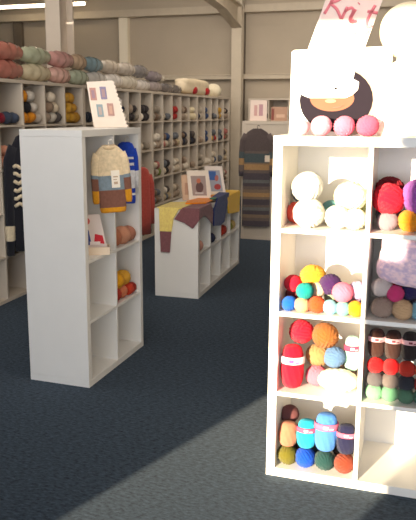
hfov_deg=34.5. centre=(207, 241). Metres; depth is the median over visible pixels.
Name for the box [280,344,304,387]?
yarn skein
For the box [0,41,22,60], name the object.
pack
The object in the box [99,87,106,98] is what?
picture
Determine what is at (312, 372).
yarn ball
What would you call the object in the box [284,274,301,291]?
yarn ball
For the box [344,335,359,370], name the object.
yarn skein
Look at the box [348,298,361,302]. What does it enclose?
yarn ball
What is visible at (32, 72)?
pack
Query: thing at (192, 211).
jumper
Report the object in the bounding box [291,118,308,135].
yarn ball
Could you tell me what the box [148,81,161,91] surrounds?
pack
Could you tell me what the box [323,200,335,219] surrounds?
yarn ball
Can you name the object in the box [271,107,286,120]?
card
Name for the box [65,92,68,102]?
yarn ball
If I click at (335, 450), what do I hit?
yarn ball
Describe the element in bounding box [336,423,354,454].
yarn skein
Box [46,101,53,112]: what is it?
yarn ball
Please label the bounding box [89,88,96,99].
picture
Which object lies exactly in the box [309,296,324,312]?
yarn ball
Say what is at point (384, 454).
cube shelf
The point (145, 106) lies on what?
yarn ball
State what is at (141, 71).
pack
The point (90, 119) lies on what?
yarn ball
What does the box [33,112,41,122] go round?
yarn ball
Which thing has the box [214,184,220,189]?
picture
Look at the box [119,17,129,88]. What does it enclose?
trim
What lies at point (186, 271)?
cube shelf
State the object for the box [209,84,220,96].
yarn ball
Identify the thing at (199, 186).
picture
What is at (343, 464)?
yarn ball
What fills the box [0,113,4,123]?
yarn ball
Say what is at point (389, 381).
yarn ball
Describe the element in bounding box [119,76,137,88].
pack
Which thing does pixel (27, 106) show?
yarn ball
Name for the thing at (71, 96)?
yarn ball
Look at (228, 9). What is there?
beam
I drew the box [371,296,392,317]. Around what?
yarn ball
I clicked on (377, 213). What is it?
yarn ball
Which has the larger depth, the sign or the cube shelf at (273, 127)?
the cube shelf at (273, 127)
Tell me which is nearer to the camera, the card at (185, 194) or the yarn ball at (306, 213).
the yarn ball at (306, 213)
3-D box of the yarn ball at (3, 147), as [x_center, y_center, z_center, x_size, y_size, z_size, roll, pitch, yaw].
[-1.677,-0.738,5.492,0.119,0.097,0.119,-7,13,-33]
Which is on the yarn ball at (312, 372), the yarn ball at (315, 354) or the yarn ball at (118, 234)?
the yarn ball at (315, 354)
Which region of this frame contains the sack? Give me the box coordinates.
[175,78,209,94]
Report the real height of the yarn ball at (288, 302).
0.065 m
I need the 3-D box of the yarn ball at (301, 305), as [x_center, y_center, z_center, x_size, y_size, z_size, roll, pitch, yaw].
[0.392,0.266,2.791,0.067,0.066,0.068,-8,13,-35]
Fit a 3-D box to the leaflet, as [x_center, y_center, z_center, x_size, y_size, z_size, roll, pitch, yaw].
[-0.622,-0.847,4.143,0.248,0.285,0.064,-1,11,-8]
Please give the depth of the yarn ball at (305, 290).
2.76 m
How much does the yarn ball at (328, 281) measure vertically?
0.092 m
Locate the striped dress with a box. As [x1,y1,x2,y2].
[239,125,273,226]
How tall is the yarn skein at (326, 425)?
0.168 m
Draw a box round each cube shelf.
[0,78,84,305]
[19,127,143,387]
[83,85,153,240]
[152,91,197,234]
[154,198,239,298]
[198,95,229,189]
[241,121,288,239]
[248,98,289,120]
[266,133,415,498]
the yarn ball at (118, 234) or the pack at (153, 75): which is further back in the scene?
the pack at (153, 75)
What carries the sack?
on the cube shelf at (211, 103)
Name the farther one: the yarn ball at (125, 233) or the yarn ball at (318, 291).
the yarn ball at (125, 233)
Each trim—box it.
[0,0,415,22]
[13,22,24,64]
[16,73,290,80]
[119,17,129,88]
[243,13,245,120]
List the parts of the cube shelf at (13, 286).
shelf, panel, shelf, shelf, panel, shelf, shelf, panel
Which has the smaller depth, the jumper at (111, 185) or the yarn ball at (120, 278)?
the jumper at (111, 185)
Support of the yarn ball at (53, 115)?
on the cube shelf at (13, 286)
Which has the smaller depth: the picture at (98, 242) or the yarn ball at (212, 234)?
the picture at (98, 242)
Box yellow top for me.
[213,190,239,213]
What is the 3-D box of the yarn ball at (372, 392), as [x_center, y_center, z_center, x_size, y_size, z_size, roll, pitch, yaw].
[0.692,0.627,2.792,0.073,0.070,0.071,-1,11,-7]
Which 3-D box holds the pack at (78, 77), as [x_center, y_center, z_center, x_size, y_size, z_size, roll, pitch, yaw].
[-1.320,-1.643,6.722,0.168,0.154,0.388,4,11,17]
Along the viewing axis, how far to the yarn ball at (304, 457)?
2.91 m
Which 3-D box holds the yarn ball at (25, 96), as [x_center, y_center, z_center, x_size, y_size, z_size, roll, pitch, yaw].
[-1.586,-1.234,5.695,0.099,0.112,0.108,0,11,-3]
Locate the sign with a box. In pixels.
[308,0,382,49]
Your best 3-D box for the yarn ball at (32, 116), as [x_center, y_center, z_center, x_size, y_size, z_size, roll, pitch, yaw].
[-1.555,-1.074,5.824,0.119,0.094,0.096,2,11,7]
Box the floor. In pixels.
[0,196,415,519]
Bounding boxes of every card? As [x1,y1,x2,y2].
[181,175,188,199]
[250,100,266,120]
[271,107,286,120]
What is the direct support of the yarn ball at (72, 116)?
on the cube shelf at (13, 286)
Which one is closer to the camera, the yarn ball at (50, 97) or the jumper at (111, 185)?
the jumper at (111, 185)
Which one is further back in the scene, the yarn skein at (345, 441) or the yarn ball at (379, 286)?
the yarn skein at (345, 441)
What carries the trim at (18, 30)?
attached to the wall
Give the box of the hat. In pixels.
[380,1,415,57]
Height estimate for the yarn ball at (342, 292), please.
0.084 m
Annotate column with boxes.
[44,0,74,83]
[230,0,243,195]
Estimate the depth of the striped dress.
8.21 m
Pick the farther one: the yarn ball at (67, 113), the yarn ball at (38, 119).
the yarn ball at (67, 113)
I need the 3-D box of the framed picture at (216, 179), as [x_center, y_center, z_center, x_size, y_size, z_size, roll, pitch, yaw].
[0.073,-0.590,6.541,0.215,0.285,0.068,1,11,4]
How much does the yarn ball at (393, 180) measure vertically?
0.125 m
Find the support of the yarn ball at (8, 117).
on the cube shelf at (13, 286)
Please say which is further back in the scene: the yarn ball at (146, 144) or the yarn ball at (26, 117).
the yarn ball at (146, 144)
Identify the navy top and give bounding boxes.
[210,192,228,225]
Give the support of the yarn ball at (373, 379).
on the yarn ball at (372, 392)
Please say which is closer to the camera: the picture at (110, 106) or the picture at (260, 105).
the picture at (110, 106)
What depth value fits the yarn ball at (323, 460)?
2.88 m
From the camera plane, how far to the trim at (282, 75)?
12.57 m
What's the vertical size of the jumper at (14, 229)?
1.032 m
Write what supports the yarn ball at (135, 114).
on the cube shelf at (137, 98)
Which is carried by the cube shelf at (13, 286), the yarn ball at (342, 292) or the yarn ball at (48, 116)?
the yarn ball at (48, 116)
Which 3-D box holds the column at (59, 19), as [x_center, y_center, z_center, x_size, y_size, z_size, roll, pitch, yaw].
[-1.579,-1.838,7.214,0.170,4.000,0.300,4,11,17]
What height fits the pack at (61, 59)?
0.165 m
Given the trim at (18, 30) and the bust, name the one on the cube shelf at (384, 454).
the bust
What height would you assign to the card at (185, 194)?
0.240 m
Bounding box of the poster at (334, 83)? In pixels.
[289,46,392,135]
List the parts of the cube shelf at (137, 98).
panel, panel, panel, panel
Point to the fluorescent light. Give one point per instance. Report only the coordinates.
(30, 4)
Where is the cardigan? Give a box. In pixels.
[118,136,138,203]
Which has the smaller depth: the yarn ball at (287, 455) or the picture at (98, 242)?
the yarn ball at (287, 455)
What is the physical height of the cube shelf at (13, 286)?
1.820 m
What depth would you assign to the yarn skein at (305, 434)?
2.90 m
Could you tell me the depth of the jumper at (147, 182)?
7.93 m
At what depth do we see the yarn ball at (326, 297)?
2.84 m
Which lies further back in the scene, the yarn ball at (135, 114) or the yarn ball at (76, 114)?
the yarn ball at (135, 114)
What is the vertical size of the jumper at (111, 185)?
0.426 m
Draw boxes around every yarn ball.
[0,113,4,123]
[1,111,11,124]
[1,145,7,155]
[10,112,18,122]
[23,90,27,101]
[24,102,30,112]
[24,112,28,122]
[26,90,34,101]
[26,112,35,122]
[29,102,37,111]
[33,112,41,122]
[45,92,54,102]
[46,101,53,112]
[46,112,50,122]
[48,112,56,122]
[51,102,58,112]
[54,112,61,122]
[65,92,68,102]
[65,102,71,112]
[66,112,69,121]
[67,93,73,102]
[68,113,75,121]
[70,103,76,112]
[72,112,79,122]
[86,112,92,121]
[116,226,130,243]
[116,229,121,245]
[117,270,130,284]
[117,272,124,287]
[117,288,121,299]
[119,285,127,297]
[124,225,135,240]
[125,283,133,294]
[129,104,132,112]
[132,113,138,120]
[141,112,146,120]
[142,142,149,148]
[143,105,148,112]
[165,113,170,119]
[199,240,202,250]
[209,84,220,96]
[211,233,214,242]
[277,445,296,464]
[281,296,295,310]
[281,404,298,421]
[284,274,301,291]
[285,290,298,298]
[287,201,297,223]
[289,319,313,343]
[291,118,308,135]
[291,171,322,200]
[293,199,324,227]
[294,298,308,311]
[295,447,314,467]
[296,282,313,298]
[299,264,325,284]
[305,365,325,385]
[306,344,326,365]
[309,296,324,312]
[310,116,331,135]
[312,282,323,296]
[312,322,338,348]
[312,444,318,452]
[314,450,334,470]
[319,273,341,294]
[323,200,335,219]
[323,299,336,314]
[324,205,347,228]
[324,294,337,302]
[324,346,345,367]
[332,282,353,302]
[332,445,352,454]
[333,116,354,135]
[333,181,366,209]
[334,453,353,473]
[336,302,348,315]
[337,364,356,374]
[344,208,365,229]
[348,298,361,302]
[348,301,360,316]
[350,281,361,299]
[356,115,378,136]
[365,384,381,399]
[366,372,382,386]
[367,357,383,372]
[371,277,391,296]
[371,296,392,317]
[373,183,403,213]
[375,176,404,188]
[375,210,401,218]
[376,213,397,230]
[381,387,397,401]
[382,373,398,388]
[383,359,399,374]
[386,285,404,301]
[392,299,412,319]
[397,388,413,403]
[398,210,415,231]
[398,375,414,390]
[399,361,415,376]
[402,286,415,300]
[403,179,415,213]
[412,301,415,319]
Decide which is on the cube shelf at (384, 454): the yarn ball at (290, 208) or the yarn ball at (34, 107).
the yarn ball at (290, 208)
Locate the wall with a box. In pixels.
[0,0,396,189]
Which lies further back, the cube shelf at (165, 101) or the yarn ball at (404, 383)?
the cube shelf at (165, 101)
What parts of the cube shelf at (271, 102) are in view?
panel, panel, panel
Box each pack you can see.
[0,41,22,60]
[0,59,23,78]
[20,46,50,64]
[20,63,51,81]
[47,50,73,67]
[48,67,70,83]
[67,69,88,84]
[70,54,86,69]
[84,56,102,71]
[86,72,106,84]
[100,60,119,73]
[105,74,122,87]
[116,62,135,75]
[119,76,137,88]
[131,65,148,78]
[134,79,149,90]
[144,71,161,81]
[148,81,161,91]
[160,83,173,92]
[170,85,181,92]
[376,239,415,287]
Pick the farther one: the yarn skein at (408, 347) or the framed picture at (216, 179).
the framed picture at (216, 179)
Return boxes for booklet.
[87,214,106,247]
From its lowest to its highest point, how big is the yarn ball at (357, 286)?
0.077 m
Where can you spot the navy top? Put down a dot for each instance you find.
(220, 207)
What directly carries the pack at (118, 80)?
on the cube shelf at (137, 98)
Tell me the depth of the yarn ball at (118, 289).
4.20 m
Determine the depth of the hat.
2.54 m
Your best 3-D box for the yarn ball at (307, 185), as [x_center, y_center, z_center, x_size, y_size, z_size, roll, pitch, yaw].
[0.408,-0.222,2.747,0.130,0.126,0.132,5,12,23]
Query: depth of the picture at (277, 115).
8.24 m
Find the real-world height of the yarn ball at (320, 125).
0.081 m
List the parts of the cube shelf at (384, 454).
panel, shelf, shelf, shelf, panel, panel, panel, shelf, shelf, shelf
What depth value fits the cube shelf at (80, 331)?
3.84 m
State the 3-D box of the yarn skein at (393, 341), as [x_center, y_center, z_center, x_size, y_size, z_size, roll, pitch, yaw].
[0.767,0.429,2.773,0.073,0.121,0.064,4,11,17]
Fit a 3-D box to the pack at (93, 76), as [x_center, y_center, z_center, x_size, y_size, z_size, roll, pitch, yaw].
[-1.203,-1.714,7.098,0.171,0.153,0.428,4,11,17]
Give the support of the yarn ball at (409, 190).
on the yarn ball at (406, 219)
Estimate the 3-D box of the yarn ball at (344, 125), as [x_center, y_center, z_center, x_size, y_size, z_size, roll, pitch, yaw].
[0.536,-0.451,2.631,0.086,0.081,0.084,-6,12,-29]
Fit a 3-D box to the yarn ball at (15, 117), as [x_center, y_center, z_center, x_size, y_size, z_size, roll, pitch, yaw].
[-1.629,-1.029,5.585,0.116,0.093,0.102,7,13,33]
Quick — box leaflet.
[87,81,127,127]
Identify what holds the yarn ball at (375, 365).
on the yarn ball at (373, 379)
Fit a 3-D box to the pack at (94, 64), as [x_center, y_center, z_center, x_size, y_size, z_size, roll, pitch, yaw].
[-1.226,-1.860,7.056,0.168,0.157,0.388,4,11,17]
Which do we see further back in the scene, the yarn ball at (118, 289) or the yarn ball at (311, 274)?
the yarn ball at (118, 289)
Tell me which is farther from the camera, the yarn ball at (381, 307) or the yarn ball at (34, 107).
the yarn ball at (34, 107)
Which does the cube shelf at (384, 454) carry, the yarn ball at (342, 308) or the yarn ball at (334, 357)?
the yarn ball at (342, 308)
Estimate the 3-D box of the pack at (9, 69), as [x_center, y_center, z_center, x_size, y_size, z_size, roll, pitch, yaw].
[-1.686,-1.424,5.568,0.169,0.164,0.449,4,11,17]
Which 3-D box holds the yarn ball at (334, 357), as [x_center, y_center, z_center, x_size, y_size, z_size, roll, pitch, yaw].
[0.545,0.501,2.889,0.096,0.092,0.097,-3,11,-17]
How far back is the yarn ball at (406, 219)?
2.64 m
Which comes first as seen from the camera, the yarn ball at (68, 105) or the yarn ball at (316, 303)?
the yarn ball at (316, 303)
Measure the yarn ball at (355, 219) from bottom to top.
0.091 m
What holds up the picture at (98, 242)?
attached to the booklet
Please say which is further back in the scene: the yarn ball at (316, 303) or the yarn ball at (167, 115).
the yarn ball at (167, 115)
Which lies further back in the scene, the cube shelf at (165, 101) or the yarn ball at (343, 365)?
the cube shelf at (165, 101)
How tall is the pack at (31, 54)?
0.162 m
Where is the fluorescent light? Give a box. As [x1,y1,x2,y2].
[0,0,86,8]
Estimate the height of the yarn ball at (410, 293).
0.069 m
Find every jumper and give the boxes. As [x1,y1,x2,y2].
[3,135,24,256]
[91,139,131,212]
[141,164,154,234]
[157,195,213,252]
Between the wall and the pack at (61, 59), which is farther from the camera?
the wall
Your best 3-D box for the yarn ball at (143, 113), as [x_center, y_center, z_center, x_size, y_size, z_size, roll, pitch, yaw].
[-0.805,-1.523,8.204,0.106,0.109,0.106,3,11,15]
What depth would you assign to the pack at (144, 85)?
8.22 m
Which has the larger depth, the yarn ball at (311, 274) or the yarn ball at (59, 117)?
the yarn ball at (59, 117)
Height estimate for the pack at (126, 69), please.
0.154 m
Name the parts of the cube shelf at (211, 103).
panel, panel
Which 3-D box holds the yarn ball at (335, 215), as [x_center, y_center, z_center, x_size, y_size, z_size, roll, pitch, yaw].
[0.526,-0.097,2.728,0.106,0.100,0.105,5,12,25]
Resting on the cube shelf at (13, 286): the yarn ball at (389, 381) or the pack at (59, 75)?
the pack at (59, 75)
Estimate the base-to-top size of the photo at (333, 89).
0.300 m
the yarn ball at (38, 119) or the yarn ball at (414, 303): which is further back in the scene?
the yarn ball at (38, 119)
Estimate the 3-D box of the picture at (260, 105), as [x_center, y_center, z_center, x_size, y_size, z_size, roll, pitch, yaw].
[0.654,-1.618,8.272,0.050,0.140,0.002,2,8,11]
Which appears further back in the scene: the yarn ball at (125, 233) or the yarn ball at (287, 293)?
the yarn ball at (125, 233)
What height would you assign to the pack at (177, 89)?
0.128 m
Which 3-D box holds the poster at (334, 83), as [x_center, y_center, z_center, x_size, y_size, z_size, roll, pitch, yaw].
[0.538,-0.604,2.722,0.395,0.345,0.098,4,10,17]
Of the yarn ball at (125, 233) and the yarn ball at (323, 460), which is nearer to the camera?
the yarn ball at (323, 460)
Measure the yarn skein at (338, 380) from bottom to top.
0.100 m
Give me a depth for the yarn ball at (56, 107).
6.17 m
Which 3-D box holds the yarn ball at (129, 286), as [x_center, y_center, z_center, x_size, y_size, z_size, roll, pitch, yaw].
[-0.527,0.311,4.368,0.090,0.085,0.089,5,12,24]
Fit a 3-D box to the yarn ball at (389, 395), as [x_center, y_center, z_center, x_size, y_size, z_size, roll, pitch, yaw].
[0.751,0.631,2.774,0.072,0.069,0.073,-1,11,-9]
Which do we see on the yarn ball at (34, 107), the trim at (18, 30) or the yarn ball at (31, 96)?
the yarn ball at (31, 96)
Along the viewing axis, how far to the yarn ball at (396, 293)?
2.69 m
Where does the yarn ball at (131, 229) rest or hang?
on the cube shelf at (80, 331)
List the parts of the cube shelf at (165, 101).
panel, panel, panel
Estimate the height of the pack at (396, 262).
0.219 m
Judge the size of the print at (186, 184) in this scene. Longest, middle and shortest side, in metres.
0.110 x 0.060 x 0.001 m
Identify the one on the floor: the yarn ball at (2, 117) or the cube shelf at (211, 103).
the cube shelf at (211, 103)
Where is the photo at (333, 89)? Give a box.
[295,59,379,134]
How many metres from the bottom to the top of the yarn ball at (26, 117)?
0.100 m
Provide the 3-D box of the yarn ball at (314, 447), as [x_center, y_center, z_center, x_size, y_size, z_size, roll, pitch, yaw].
[0.504,0.919,3.056,0.105,0.101,0.105,-5,12,-26]
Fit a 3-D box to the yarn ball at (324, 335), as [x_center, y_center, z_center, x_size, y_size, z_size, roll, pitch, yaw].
[0.507,0.407,2.894,0.119,0.114,0.118,1,11,1]
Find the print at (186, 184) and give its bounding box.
[185,183,188,194]
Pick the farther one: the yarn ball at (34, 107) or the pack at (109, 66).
the pack at (109, 66)
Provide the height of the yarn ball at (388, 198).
0.128 m
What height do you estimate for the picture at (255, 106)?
0.130 m
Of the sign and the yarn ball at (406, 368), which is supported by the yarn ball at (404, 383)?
the yarn ball at (406, 368)
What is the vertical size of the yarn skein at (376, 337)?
0.121 m
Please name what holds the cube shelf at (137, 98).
on the floor
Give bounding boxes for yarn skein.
[278,420,296,446]
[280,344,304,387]
[296,418,314,448]
[314,412,338,451]
[318,368,357,392]
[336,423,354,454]
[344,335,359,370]
[368,328,385,357]
[385,330,402,358]
[401,331,415,360]
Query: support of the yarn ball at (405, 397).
on the cube shelf at (384, 454)
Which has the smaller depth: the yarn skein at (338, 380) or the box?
the yarn skein at (338, 380)
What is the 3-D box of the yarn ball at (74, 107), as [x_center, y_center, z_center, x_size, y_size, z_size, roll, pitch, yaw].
[-1.332,-1.299,6.527,0.100,0.093,0.098,-7,13,-35]
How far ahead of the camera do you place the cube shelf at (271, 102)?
12.17 m
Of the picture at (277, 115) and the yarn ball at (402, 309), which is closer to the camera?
the yarn ball at (402, 309)
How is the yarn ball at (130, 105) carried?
on the yarn ball
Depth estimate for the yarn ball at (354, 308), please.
2.71 m
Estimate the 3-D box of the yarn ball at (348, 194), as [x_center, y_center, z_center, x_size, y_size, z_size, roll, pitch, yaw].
[0.585,-0.183,2.756,0.136,0.130,0.135,7,13,33]
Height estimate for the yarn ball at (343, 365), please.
0.101 m
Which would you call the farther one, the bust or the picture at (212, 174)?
the picture at (212, 174)
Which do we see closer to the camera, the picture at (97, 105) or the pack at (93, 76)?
the picture at (97, 105)
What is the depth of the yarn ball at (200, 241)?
5.74 m
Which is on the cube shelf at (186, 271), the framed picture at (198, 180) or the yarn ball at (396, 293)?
the framed picture at (198, 180)
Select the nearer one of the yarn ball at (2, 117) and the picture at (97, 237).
the picture at (97, 237)
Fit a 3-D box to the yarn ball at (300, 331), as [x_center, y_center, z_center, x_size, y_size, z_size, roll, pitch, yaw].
[0.408,0.394,2.922,0.110,0.104,0.109,9,14,38]
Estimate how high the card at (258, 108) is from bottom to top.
0.250 m
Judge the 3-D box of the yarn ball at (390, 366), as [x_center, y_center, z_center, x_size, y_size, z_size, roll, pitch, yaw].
[0.756,0.519,2.767,0.072,0.069,0.073,-9,14,-39]
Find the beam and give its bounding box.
[204,0,242,28]
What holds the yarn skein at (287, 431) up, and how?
on the yarn ball at (287, 455)
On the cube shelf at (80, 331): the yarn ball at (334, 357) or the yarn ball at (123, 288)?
the yarn ball at (123, 288)
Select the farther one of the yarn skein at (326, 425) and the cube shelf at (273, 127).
the cube shelf at (273, 127)
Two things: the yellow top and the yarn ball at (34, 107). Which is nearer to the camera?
the yarn ball at (34, 107)
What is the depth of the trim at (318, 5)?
12.59 m
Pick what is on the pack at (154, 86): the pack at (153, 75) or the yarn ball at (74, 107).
the pack at (153, 75)
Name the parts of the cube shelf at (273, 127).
panel, panel, panel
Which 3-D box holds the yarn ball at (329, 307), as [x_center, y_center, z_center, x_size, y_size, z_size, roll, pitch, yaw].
[0.504,0.273,2.762,0.065,0.063,0.066,-2,11,-12]
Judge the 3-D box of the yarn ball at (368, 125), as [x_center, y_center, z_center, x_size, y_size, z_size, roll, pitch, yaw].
[0.621,-0.448,2.605,0.089,0.085,0.089,8,13,36]
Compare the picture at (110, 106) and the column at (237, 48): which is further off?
the column at (237, 48)
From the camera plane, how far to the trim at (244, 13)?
12.46 m
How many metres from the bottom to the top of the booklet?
0.225 m
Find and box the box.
[88,244,109,254]
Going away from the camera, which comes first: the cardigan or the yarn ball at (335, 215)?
the yarn ball at (335, 215)
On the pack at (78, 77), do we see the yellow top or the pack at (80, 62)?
the pack at (80, 62)
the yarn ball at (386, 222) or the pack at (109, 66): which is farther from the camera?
the pack at (109, 66)
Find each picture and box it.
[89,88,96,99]
[90,241,99,244]
[94,234,103,243]
[96,104,103,116]
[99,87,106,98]
[107,103,114,115]
[186,170,210,199]
[196,182,202,191]
[204,166,225,194]
[208,171,215,179]
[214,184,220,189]
[254,105,256,115]
[259,104,262,115]
[276,114,284,117]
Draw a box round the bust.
[376,53,415,136]
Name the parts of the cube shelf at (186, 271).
panel, panel, panel, shelf, shelf, shelf, panel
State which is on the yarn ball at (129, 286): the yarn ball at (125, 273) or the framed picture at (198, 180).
the yarn ball at (125, 273)
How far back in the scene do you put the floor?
3.37 m
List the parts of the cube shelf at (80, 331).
panel, panel, panel, shelf, shelf, shelf, panel, shelf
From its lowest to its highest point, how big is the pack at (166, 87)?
0.132 m

